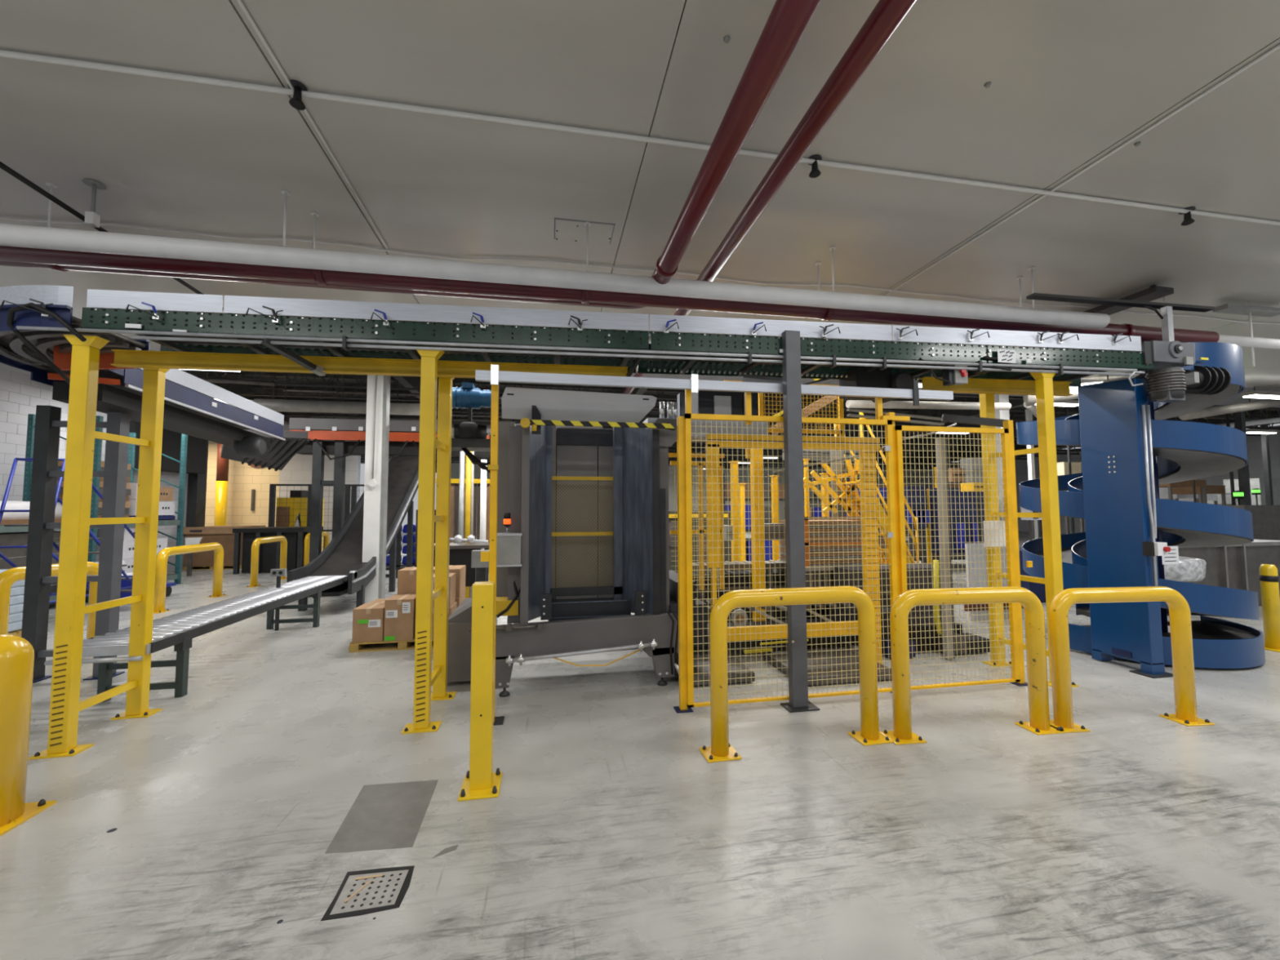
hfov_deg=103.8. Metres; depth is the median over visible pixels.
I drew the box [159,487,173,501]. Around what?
carton
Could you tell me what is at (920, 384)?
lamp
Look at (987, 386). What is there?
support beam
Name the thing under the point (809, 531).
carton
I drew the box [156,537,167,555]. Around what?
carton
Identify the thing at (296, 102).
sprinkler head
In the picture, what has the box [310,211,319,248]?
rod
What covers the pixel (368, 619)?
carton
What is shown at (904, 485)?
carton
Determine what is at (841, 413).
guard
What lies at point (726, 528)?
switch box
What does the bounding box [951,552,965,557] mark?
carton
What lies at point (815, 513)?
carton
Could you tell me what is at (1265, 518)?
steel table
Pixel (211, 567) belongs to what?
pallet
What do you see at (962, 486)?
beam
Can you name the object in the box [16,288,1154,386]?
conveyor
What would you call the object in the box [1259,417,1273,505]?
post
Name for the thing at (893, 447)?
mesh fence
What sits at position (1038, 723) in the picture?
guard
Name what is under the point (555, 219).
ceiling plate
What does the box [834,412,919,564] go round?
stair
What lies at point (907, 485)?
carton
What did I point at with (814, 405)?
chute
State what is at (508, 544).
control box
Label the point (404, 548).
bin
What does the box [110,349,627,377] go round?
support beam
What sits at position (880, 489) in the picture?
carton
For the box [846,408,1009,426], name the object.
beam
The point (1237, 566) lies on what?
conveyor
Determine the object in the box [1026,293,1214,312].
tray
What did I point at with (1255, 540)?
tray
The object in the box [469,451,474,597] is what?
vertical pipe
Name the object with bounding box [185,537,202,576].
paper cone
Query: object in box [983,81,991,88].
anchor
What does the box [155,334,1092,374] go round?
tray
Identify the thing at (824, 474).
post
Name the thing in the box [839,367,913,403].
motor
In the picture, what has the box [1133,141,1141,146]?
anchor
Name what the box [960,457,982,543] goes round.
pinned papers
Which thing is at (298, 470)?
wall
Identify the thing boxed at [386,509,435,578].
shelf
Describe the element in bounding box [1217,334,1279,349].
insulated pipe
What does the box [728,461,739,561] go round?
post
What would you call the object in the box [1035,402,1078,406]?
diffuser
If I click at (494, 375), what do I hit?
rail
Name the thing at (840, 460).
column
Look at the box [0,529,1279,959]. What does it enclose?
floor
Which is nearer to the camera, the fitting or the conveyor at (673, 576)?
the fitting
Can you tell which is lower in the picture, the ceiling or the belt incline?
the belt incline
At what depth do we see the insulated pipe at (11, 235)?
4.46 m
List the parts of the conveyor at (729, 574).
leg, rail, leg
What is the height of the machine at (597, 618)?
2.980 m
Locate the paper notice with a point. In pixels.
(993, 523)
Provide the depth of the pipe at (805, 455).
12.50 m
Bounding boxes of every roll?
[0,500,62,524]
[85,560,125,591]
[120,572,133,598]
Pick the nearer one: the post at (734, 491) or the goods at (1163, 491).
the post at (734, 491)
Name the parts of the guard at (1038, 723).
plate, plate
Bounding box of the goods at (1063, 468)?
[1057,462,1084,533]
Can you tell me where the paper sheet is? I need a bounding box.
[1161,546,1178,564]
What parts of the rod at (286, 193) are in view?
rod, ceiling plate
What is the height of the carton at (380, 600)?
0.376 m
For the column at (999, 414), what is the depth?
11.28 m
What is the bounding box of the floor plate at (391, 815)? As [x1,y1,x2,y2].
[324,779,438,853]
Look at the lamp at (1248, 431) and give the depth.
16.95 m
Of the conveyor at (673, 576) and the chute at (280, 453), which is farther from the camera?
the chute at (280, 453)
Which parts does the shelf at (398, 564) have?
post, post, post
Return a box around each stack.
[0,568,25,631]
[56,460,131,517]
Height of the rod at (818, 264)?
0.510 m
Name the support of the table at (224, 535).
on the pallet at (211, 567)
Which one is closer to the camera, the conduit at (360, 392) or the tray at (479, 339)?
the tray at (479, 339)
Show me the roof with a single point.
(1017, 411)
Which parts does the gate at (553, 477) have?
rail, rail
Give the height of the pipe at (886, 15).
0.140 m
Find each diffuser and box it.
[763,457,777,458]
[936,431,968,434]
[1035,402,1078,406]
[1243,394,1279,399]
[1246,431,1276,434]
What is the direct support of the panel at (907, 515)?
on the floor
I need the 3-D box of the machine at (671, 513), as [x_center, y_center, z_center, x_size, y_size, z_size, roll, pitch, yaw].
[0.958,1.531,11.529,1.900,1.650,1.540,0,-3,-10]
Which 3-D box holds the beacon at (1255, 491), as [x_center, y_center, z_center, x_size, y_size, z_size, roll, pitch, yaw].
[20.680,1.428,16.792,0.200,2.308,0.200,0,-3,-10]
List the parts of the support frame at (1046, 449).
leg, plate, leg, plate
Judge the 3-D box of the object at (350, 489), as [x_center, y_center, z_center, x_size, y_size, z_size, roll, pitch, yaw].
[-10.216,1.401,16.259,3.212,2.530,0.100,0,-3,-10]
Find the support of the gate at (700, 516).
attached to the conveyor at (673, 576)
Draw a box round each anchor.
[723,35,730,43]
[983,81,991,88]
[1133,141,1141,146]
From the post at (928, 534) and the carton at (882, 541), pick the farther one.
the carton at (882, 541)
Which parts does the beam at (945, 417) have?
twin rail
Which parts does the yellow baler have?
graphic panel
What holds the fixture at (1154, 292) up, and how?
attached to the ceiling
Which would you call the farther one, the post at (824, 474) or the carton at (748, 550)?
the carton at (748, 550)
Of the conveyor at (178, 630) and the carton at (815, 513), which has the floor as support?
the conveyor at (178, 630)
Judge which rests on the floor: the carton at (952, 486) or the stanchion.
the stanchion
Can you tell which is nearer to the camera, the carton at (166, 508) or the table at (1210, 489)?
the carton at (166, 508)
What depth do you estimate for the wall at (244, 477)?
18.80 m
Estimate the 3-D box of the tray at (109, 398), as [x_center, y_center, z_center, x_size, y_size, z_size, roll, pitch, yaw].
[-5.625,-0.700,6.240,0.400,0.290,2.980,0,-3,-10]
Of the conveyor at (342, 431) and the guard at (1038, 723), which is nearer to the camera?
the guard at (1038, 723)
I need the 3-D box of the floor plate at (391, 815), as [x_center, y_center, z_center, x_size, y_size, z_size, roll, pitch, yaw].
[-1.426,1.868,2.816,0.445,0.002,0.660,0,-3,-10]
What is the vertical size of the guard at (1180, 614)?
1.059 m
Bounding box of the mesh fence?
[673,390,1032,713]
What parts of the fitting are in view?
stem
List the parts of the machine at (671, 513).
access panel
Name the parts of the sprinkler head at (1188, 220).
stem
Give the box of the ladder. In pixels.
[0,457,134,630]
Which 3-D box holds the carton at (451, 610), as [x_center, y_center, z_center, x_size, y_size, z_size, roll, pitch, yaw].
[-2.582,1.782,6.386,0.410,0.376,0.404,0,-3,-10]
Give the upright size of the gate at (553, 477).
1.221 m
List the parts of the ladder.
leg, handrail, leg, handrail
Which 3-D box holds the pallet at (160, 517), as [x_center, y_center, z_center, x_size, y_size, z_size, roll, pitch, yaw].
[-11.081,0.827,10.937,0.900,0.105,1.200,0,-3,-10]
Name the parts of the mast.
mast post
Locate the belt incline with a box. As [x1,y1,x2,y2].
[286,456,418,611]
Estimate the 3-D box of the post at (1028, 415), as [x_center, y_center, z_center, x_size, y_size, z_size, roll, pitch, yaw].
[12.091,0.167,15.476,0.240,4.740,0.240,0,-3,-10]
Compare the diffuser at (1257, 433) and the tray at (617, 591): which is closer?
the tray at (617, 591)
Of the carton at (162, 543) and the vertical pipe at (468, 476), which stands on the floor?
the vertical pipe at (468, 476)
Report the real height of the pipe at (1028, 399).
1.703 m
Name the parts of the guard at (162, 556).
plate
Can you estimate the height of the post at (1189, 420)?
4.740 m
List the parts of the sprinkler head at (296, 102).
stem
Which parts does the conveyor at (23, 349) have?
guide bracket, rod, lever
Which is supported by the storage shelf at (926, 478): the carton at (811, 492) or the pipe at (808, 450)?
the carton at (811, 492)
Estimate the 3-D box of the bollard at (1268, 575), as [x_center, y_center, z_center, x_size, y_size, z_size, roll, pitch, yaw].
[7.571,1.517,6.023,0.300,1.000,0.300,0,-3,-10]
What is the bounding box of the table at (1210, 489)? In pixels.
[1172,484,1226,505]
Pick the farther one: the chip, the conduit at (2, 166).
the conduit at (2, 166)
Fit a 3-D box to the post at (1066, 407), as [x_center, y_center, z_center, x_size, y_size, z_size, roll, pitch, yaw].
[12.461,0.112,14.529,0.100,4.740,0.100,0,-3,-10]
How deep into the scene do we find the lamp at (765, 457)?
24.81 m
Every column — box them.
[362,374,390,601]
[773,422,956,516]
[994,394,1009,520]
[1077,377,1173,678]
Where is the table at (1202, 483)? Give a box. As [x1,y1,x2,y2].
[1159,480,1207,503]
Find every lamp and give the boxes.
[178,368,240,372]
[734,448,750,463]
[763,456,778,458]
[918,382,922,387]
[936,396,968,434]
[1035,399,1078,406]
[1240,386,1279,399]
[1245,409,1277,434]
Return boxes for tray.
[52,382,270,449]
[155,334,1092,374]
[548,597,631,621]
[550,586,622,596]
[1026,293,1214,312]
[1252,539,1279,542]
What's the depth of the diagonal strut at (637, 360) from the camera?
4.49 m
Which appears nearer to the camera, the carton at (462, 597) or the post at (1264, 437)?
the carton at (462, 597)
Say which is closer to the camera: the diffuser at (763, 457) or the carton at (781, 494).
the carton at (781, 494)
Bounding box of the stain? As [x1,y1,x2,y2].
[106,827,117,832]
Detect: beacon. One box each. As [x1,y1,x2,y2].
[1232,490,1244,505]
[1251,488,1261,505]
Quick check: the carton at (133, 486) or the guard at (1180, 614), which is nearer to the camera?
the guard at (1180, 614)
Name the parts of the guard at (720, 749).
plate, plate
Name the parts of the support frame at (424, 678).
plate, leg, leg, plate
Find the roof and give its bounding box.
[137,368,1279,472]
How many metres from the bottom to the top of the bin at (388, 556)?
0.244 m
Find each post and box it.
[213,443,229,525]
[480,384,504,725]
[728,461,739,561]
[738,483,746,562]
[742,329,835,712]
[750,448,765,621]
[769,475,779,560]
[802,458,809,516]
[819,472,829,516]
[926,488,932,564]
[933,466,937,488]
[1025,408,1038,538]
[1065,406,1075,533]
[1188,419,1195,502]
[1224,404,1235,505]
[1233,411,1251,505]
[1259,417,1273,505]
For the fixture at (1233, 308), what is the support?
hanging from the ceiling
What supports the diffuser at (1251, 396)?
attached to the lamp at (1252, 394)
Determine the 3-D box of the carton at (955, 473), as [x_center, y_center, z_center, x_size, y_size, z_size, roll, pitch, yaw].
[6.486,-0.097,10.320,0.418,0.273,0.312,0,-3,-10]
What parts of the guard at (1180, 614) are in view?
plate, plate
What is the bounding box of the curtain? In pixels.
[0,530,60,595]
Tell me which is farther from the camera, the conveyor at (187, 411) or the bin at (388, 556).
the bin at (388, 556)
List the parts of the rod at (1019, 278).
rod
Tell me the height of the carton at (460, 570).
0.380 m
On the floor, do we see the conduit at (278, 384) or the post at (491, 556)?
the post at (491, 556)
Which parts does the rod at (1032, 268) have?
rod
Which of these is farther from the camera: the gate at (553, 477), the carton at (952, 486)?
the carton at (952, 486)
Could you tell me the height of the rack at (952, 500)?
2.108 m
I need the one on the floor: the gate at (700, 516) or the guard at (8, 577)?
the guard at (8, 577)
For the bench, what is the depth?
7.82 m
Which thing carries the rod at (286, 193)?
hanging from the ceiling
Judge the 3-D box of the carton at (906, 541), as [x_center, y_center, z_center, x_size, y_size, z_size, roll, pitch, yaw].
[7.154,1.939,14.081,0.728,0.476,0.720,0,-3,-10]
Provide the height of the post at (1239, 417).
4.740 m
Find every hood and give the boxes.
[501,386,657,422]
[1182,342,1245,394]
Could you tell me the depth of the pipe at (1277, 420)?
15.91 m
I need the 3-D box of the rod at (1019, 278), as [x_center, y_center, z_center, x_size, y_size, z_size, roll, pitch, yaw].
[4.467,-2.129,5.892,0.070,0.510,0.067,0,-3,-10]
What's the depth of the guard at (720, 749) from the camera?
3.59 m
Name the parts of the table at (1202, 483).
leg, leg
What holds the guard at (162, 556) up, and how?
on the floor
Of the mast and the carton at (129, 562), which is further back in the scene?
the carton at (129, 562)
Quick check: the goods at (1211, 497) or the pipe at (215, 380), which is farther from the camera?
the goods at (1211, 497)
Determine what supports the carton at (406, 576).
on the carton
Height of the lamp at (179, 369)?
0.230 m
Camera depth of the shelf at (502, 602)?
4.72 m
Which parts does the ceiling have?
panel, panel, panel, panel, panel, panel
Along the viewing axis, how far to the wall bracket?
18.79 m
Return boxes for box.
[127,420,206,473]
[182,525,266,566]
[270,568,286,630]
[471,550,488,582]
[496,512,522,617]
[724,524,733,540]
[919,355,1014,386]
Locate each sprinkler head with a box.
[287,80,307,110]
[807,154,822,177]
[1177,206,1195,225]
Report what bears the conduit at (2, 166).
attached to the fitting
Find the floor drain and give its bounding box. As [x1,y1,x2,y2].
[320,865,414,920]
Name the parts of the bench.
leg, leg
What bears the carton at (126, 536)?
on the carton at (128, 545)
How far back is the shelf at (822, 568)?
6.64 m
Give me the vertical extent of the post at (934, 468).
2.600 m
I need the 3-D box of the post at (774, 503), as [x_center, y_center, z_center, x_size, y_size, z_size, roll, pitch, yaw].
[2.472,1.064,9.158,0.180,2.300,0.180,0,-3,-10]
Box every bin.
[386,553,401,564]
[402,542,415,554]
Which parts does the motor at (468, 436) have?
motor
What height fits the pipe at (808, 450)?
2.580 m
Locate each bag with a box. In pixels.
[401,553,415,564]
[402,523,415,533]
[402,533,415,543]
[1164,555,1206,616]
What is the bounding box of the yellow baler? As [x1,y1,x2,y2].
[275,490,324,551]
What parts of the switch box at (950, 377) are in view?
plate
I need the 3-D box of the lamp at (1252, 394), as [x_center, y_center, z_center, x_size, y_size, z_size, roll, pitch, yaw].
[14.308,-1.990,11.438,1.200,0.230,0.240,0,-3,-10]
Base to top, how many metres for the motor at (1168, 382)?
0.638 m
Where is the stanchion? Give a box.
[457,581,502,801]
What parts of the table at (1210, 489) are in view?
leg, leg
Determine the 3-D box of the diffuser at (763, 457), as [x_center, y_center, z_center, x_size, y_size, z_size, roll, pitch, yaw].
[6.251,-1.095,24.843,1.160,0.030,0.200,0,-3,-10]
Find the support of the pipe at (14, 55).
attached to the ceiling
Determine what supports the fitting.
hanging from the ceiling
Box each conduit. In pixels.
[0,161,228,313]
[208,374,845,406]
[244,373,520,408]
[282,374,568,399]
[333,381,502,417]
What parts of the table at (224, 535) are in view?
lid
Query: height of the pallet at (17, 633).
0.105 m
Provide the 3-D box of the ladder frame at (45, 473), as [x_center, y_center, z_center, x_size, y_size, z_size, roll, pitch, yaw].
[-5.814,0.628,5.181,0.840,2.780,0.200,0,-3,-10]
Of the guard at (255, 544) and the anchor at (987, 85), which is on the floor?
the guard at (255, 544)
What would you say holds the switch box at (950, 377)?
attached to the conveyor at (679, 353)
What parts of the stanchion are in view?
plate, post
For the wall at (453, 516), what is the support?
on the floor
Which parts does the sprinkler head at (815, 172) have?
stem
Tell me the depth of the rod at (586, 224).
4.74 m
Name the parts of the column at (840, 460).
arm, arm, arm, arm, arm, arm, arm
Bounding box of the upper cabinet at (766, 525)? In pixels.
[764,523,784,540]
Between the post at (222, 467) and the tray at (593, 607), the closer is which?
the tray at (593, 607)
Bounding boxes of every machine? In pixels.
[447,386,768,697]
[668,510,731,572]
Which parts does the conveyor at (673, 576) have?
link arm, rod, link arm, link arm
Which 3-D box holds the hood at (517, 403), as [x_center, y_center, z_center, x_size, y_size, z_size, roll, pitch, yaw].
[-0.565,-0.700,4.809,1.470,0.310,0.097,0,-3,-10]
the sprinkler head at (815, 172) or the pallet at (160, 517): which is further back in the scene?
the pallet at (160, 517)
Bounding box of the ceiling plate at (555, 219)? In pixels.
[553,217,615,244]
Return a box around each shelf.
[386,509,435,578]
[496,596,518,616]
[723,472,965,564]
[804,565,852,571]
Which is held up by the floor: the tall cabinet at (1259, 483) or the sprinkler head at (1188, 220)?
the tall cabinet at (1259, 483)
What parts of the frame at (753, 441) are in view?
post, wide post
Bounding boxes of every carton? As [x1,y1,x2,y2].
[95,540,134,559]
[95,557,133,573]
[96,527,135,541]
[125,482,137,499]
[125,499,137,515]
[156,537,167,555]
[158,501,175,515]
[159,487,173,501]
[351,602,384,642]
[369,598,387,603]
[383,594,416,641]
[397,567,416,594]
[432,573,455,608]
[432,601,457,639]
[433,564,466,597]
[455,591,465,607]
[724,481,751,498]
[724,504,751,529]
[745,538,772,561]
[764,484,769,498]
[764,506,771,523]
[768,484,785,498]
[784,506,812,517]
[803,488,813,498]
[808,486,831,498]
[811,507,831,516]
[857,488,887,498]
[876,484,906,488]
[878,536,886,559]
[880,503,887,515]
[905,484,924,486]
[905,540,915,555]
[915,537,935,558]
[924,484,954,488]
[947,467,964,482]
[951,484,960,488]
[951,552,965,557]
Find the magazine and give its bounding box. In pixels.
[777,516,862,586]
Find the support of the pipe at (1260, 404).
hanging from the roof
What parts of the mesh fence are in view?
post, plate, extension post, extension post, panel frame, extension post, post, panel frame, post, plate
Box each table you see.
[232,526,323,573]
[1159,480,1207,503]
[1172,484,1226,505]
[1223,505,1279,540]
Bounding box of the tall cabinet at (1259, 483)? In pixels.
[1222,478,1279,505]
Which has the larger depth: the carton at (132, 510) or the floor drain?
the carton at (132, 510)
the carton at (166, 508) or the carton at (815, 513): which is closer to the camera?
the carton at (166, 508)
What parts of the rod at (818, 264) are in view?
rod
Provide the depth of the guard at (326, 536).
13.66 m
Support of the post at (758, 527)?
on the floor
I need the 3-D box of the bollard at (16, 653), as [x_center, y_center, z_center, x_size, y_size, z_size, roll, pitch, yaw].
[-3.548,1.364,2.747,0.360,1.015,0.360,0,-3,-10]
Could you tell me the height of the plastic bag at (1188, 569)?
0.900 m
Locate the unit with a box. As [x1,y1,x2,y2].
[828,560,990,657]
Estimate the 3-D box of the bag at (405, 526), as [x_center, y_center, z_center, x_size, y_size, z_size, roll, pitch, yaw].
[-5.862,1.231,12.895,0.309,0.244,0.550,0,-3,-10]
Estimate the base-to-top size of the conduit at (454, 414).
0.960 m
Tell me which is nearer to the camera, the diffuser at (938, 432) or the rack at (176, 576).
the rack at (176, 576)
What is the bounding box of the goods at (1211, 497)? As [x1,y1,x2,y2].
[1173,493,1217,504]
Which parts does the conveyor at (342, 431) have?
leg, leg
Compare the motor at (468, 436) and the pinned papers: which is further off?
the pinned papers
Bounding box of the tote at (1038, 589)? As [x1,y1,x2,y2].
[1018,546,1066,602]
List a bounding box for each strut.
[260,337,326,376]
[626,353,643,377]
[934,437,955,659]
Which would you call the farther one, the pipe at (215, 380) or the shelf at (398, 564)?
the shelf at (398, 564)
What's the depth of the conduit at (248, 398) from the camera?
14.11 m
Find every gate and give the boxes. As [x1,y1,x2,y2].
[551,475,613,587]
[668,453,724,590]
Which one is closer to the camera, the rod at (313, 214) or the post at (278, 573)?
the rod at (313, 214)
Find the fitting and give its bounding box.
[81,178,106,227]
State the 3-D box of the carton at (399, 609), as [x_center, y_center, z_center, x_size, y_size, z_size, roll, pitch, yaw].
[-2.976,1.720,6.320,0.330,0.496,0.418,0,-3,-10]
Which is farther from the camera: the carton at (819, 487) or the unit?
the carton at (819, 487)
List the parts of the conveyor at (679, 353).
rod, guide bracket, lever, guide bracket, rod, lever, rod, guide bracket, lever, rod, guide bracket, lever, lever, guide bracket, rod, lever, guide bracket, rod, lever, guide bracket, lever, guide bracket, guide bracket, rod, guide bracket, guide bracket, guide bracket, guide bracket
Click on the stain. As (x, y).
(114, 828)
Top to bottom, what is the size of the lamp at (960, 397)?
1.430 m
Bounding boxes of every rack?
[0,413,187,604]
[926,488,984,565]
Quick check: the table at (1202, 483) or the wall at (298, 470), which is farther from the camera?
the wall at (298, 470)
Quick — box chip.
[432,844,457,857]
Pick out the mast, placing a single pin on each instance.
(1166, 315)
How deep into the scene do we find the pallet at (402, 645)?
6.08 m
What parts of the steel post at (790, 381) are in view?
post, plate, tie rod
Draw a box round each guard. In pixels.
[0,561,98,639]
[153,542,226,613]
[246,535,287,586]
[303,531,328,566]
[698,585,893,763]
[723,379,844,458]
[880,586,1066,745]
[1048,586,1215,733]
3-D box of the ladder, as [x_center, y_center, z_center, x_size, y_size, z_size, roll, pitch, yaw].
[-8.835,0.947,7.861,0.640,2.468,2.278,0,-3,-10]
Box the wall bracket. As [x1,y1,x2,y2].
[250,488,254,511]
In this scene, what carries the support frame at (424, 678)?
on the floor
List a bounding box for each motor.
[435,382,491,473]
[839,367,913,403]
[1119,340,1231,402]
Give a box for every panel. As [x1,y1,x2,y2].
[903,486,929,563]
[964,543,1023,621]
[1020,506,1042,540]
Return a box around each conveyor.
[0,284,150,385]
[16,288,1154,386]
[30,366,285,457]
[44,575,348,702]
[288,417,603,562]
[669,569,891,685]
[676,559,828,623]
[1016,342,1265,668]
[1177,539,1279,606]
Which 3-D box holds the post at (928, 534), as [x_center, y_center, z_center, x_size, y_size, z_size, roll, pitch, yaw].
[6.094,1.235,10.634,0.200,2.100,0.200,0,-3,-10]
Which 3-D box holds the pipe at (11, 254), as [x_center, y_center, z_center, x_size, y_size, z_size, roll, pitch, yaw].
[-1.748,-1.849,4.703,18.250,0.208,0.208,0,-3,-10]
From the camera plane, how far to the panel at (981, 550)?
7.59 m
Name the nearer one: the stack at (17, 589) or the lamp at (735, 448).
the stack at (17, 589)
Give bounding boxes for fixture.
[1084,284,1173,315]
[1213,301,1279,366]
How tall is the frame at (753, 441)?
2.445 m
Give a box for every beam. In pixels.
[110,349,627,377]
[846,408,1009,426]
[920,376,1072,396]
[960,482,983,491]
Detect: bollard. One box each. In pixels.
[0,634,56,836]
[1258,564,1279,652]
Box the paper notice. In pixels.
[982,520,1005,546]
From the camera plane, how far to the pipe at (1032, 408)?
11.11 m
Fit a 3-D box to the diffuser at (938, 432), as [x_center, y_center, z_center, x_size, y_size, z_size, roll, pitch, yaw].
[10.403,-1.572,16.753,1.160,0.030,0.200,0,-3,-10]
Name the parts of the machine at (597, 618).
leg, panel, bar knob, panel, bracket plate, panel, panel, panel, bracket plate, leg, drive plate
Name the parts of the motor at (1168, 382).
motor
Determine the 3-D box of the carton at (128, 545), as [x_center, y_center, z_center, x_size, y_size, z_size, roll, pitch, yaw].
[-10.952,1.432,10.365,0.853,0.360,0.600,0,-3,-10]
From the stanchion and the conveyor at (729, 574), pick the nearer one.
the stanchion
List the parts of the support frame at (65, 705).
plate, leg, plate, leg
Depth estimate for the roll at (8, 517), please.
8.29 m
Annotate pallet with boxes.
[8,630,22,636]
[128,515,175,519]
[183,564,241,570]
[348,638,433,652]
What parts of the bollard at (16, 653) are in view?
post, plate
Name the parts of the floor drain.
plate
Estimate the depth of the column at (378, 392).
9.45 m
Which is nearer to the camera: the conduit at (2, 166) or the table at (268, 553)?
the conduit at (2, 166)
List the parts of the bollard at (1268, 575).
plate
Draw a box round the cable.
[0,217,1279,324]
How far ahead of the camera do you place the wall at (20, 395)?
9.90 m
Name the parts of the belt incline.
leg, frame, leg, frame, leg, leg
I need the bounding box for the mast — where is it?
[1026,293,1214,342]
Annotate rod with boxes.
[45,182,57,226]
[279,189,290,246]
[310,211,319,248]
[583,222,591,271]
[814,262,821,290]
[829,246,835,291]
[1016,275,1022,306]
[1027,266,1035,307]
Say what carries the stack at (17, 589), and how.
on the pallet at (17, 633)
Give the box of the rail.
[475,364,953,405]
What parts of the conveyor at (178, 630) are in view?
leg, plate, leg, rail, rail, leg, leg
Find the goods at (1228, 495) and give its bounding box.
[1191,492,1235,505]
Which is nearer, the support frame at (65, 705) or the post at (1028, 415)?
the support frame at (65, 705)
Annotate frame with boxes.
[21,404,129,683]
[28,334,169,759]
[400,349,456,733]
[705,434,882,664]
[978,372,1079,687]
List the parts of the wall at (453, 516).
rail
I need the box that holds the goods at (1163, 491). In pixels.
[1159,487,1199,502]
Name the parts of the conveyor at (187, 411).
motor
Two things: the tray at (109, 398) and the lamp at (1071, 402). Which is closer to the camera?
the tray at (109, 398)
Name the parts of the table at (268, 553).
leg, leg, leg, leg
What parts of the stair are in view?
handrail, handrail, handrail, handrail, handrail, handrail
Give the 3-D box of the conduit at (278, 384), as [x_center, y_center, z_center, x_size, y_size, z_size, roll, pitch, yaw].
[-1.744,-2.616,12.154,15.234,1.179,0.055,0,-3,-10]
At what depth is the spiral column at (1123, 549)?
5.33 m
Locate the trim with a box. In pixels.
[183,440,208,568]
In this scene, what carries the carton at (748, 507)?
on the storage shelf at (926, 478)
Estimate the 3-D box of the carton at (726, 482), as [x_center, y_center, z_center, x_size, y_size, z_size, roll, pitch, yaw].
[2.505,0.285,13.314,0.696,0.426,0.720,0,-3,-10]
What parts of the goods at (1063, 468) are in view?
leg, leg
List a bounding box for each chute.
[220,429,311,471]
[770,378,836,435]
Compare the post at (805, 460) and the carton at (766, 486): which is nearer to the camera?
the post at (805, 460)
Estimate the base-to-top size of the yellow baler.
2.359 m
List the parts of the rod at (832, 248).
rod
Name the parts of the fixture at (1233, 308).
drop rod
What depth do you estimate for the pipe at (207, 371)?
11.77 m
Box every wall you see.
[0,362,188,573]
[204,440,279,526]
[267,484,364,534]
[278,413,361,551]
[435,478,489,542]
[450,458,934,533]
[934,425,1279,533]
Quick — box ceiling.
[0,0,1279,407]
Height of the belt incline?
3.510 m
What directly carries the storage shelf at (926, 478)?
on the floor
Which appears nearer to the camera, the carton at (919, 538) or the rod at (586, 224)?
the rod at (586, 224)
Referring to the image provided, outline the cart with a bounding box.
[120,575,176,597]
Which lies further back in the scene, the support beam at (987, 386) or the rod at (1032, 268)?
the rod at (1032, 268)
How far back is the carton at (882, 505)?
13.70 m
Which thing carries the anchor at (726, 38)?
attached to the ceiling
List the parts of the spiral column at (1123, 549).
name plate, plate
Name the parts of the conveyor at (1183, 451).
post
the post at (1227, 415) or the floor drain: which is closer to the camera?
the floor drain
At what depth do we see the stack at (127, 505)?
9.72 m
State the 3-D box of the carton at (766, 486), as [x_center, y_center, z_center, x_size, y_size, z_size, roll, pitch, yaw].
[3.116,0.318,13.426,0.427,0.367,0.720,0,-3,-10]
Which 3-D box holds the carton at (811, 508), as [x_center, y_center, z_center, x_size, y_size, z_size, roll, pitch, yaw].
[4.282,1.023,13.601,0.436,0.571,0.720,0,-3,-10]
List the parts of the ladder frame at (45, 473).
leg, plate, plate, leg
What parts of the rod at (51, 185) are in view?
rod, ceiling plate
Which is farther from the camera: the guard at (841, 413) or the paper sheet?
the guard at (841, 413)
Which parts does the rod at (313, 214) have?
rod, ceiling plate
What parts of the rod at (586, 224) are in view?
ceiling plate, rod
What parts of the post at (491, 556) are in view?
post, plate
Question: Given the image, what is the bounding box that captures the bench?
[433,534,488,586]
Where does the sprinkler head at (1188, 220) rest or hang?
attached to the ceiling
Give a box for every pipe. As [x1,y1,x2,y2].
[0,0,820,309]
[0,49,1279,226]
[0,222,1110,328]
[0,245,1219,342]
[165,370,277,386]
[205,370,338,407]
[253,372,420,415]
[351,385,511,422]
[458,451,465,542]
[464,451,471,598]
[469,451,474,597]
[480,459,487,550]
[622,0,916,394]
[782,395,858,453]
[782,411,858,462]
[845,400,1011,409]
[1019,346,1119,351]
[1022,375,1147,404]
[1023,401,1036,417]
[1178,391,1279,420]
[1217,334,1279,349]
[1217,408,1279,427]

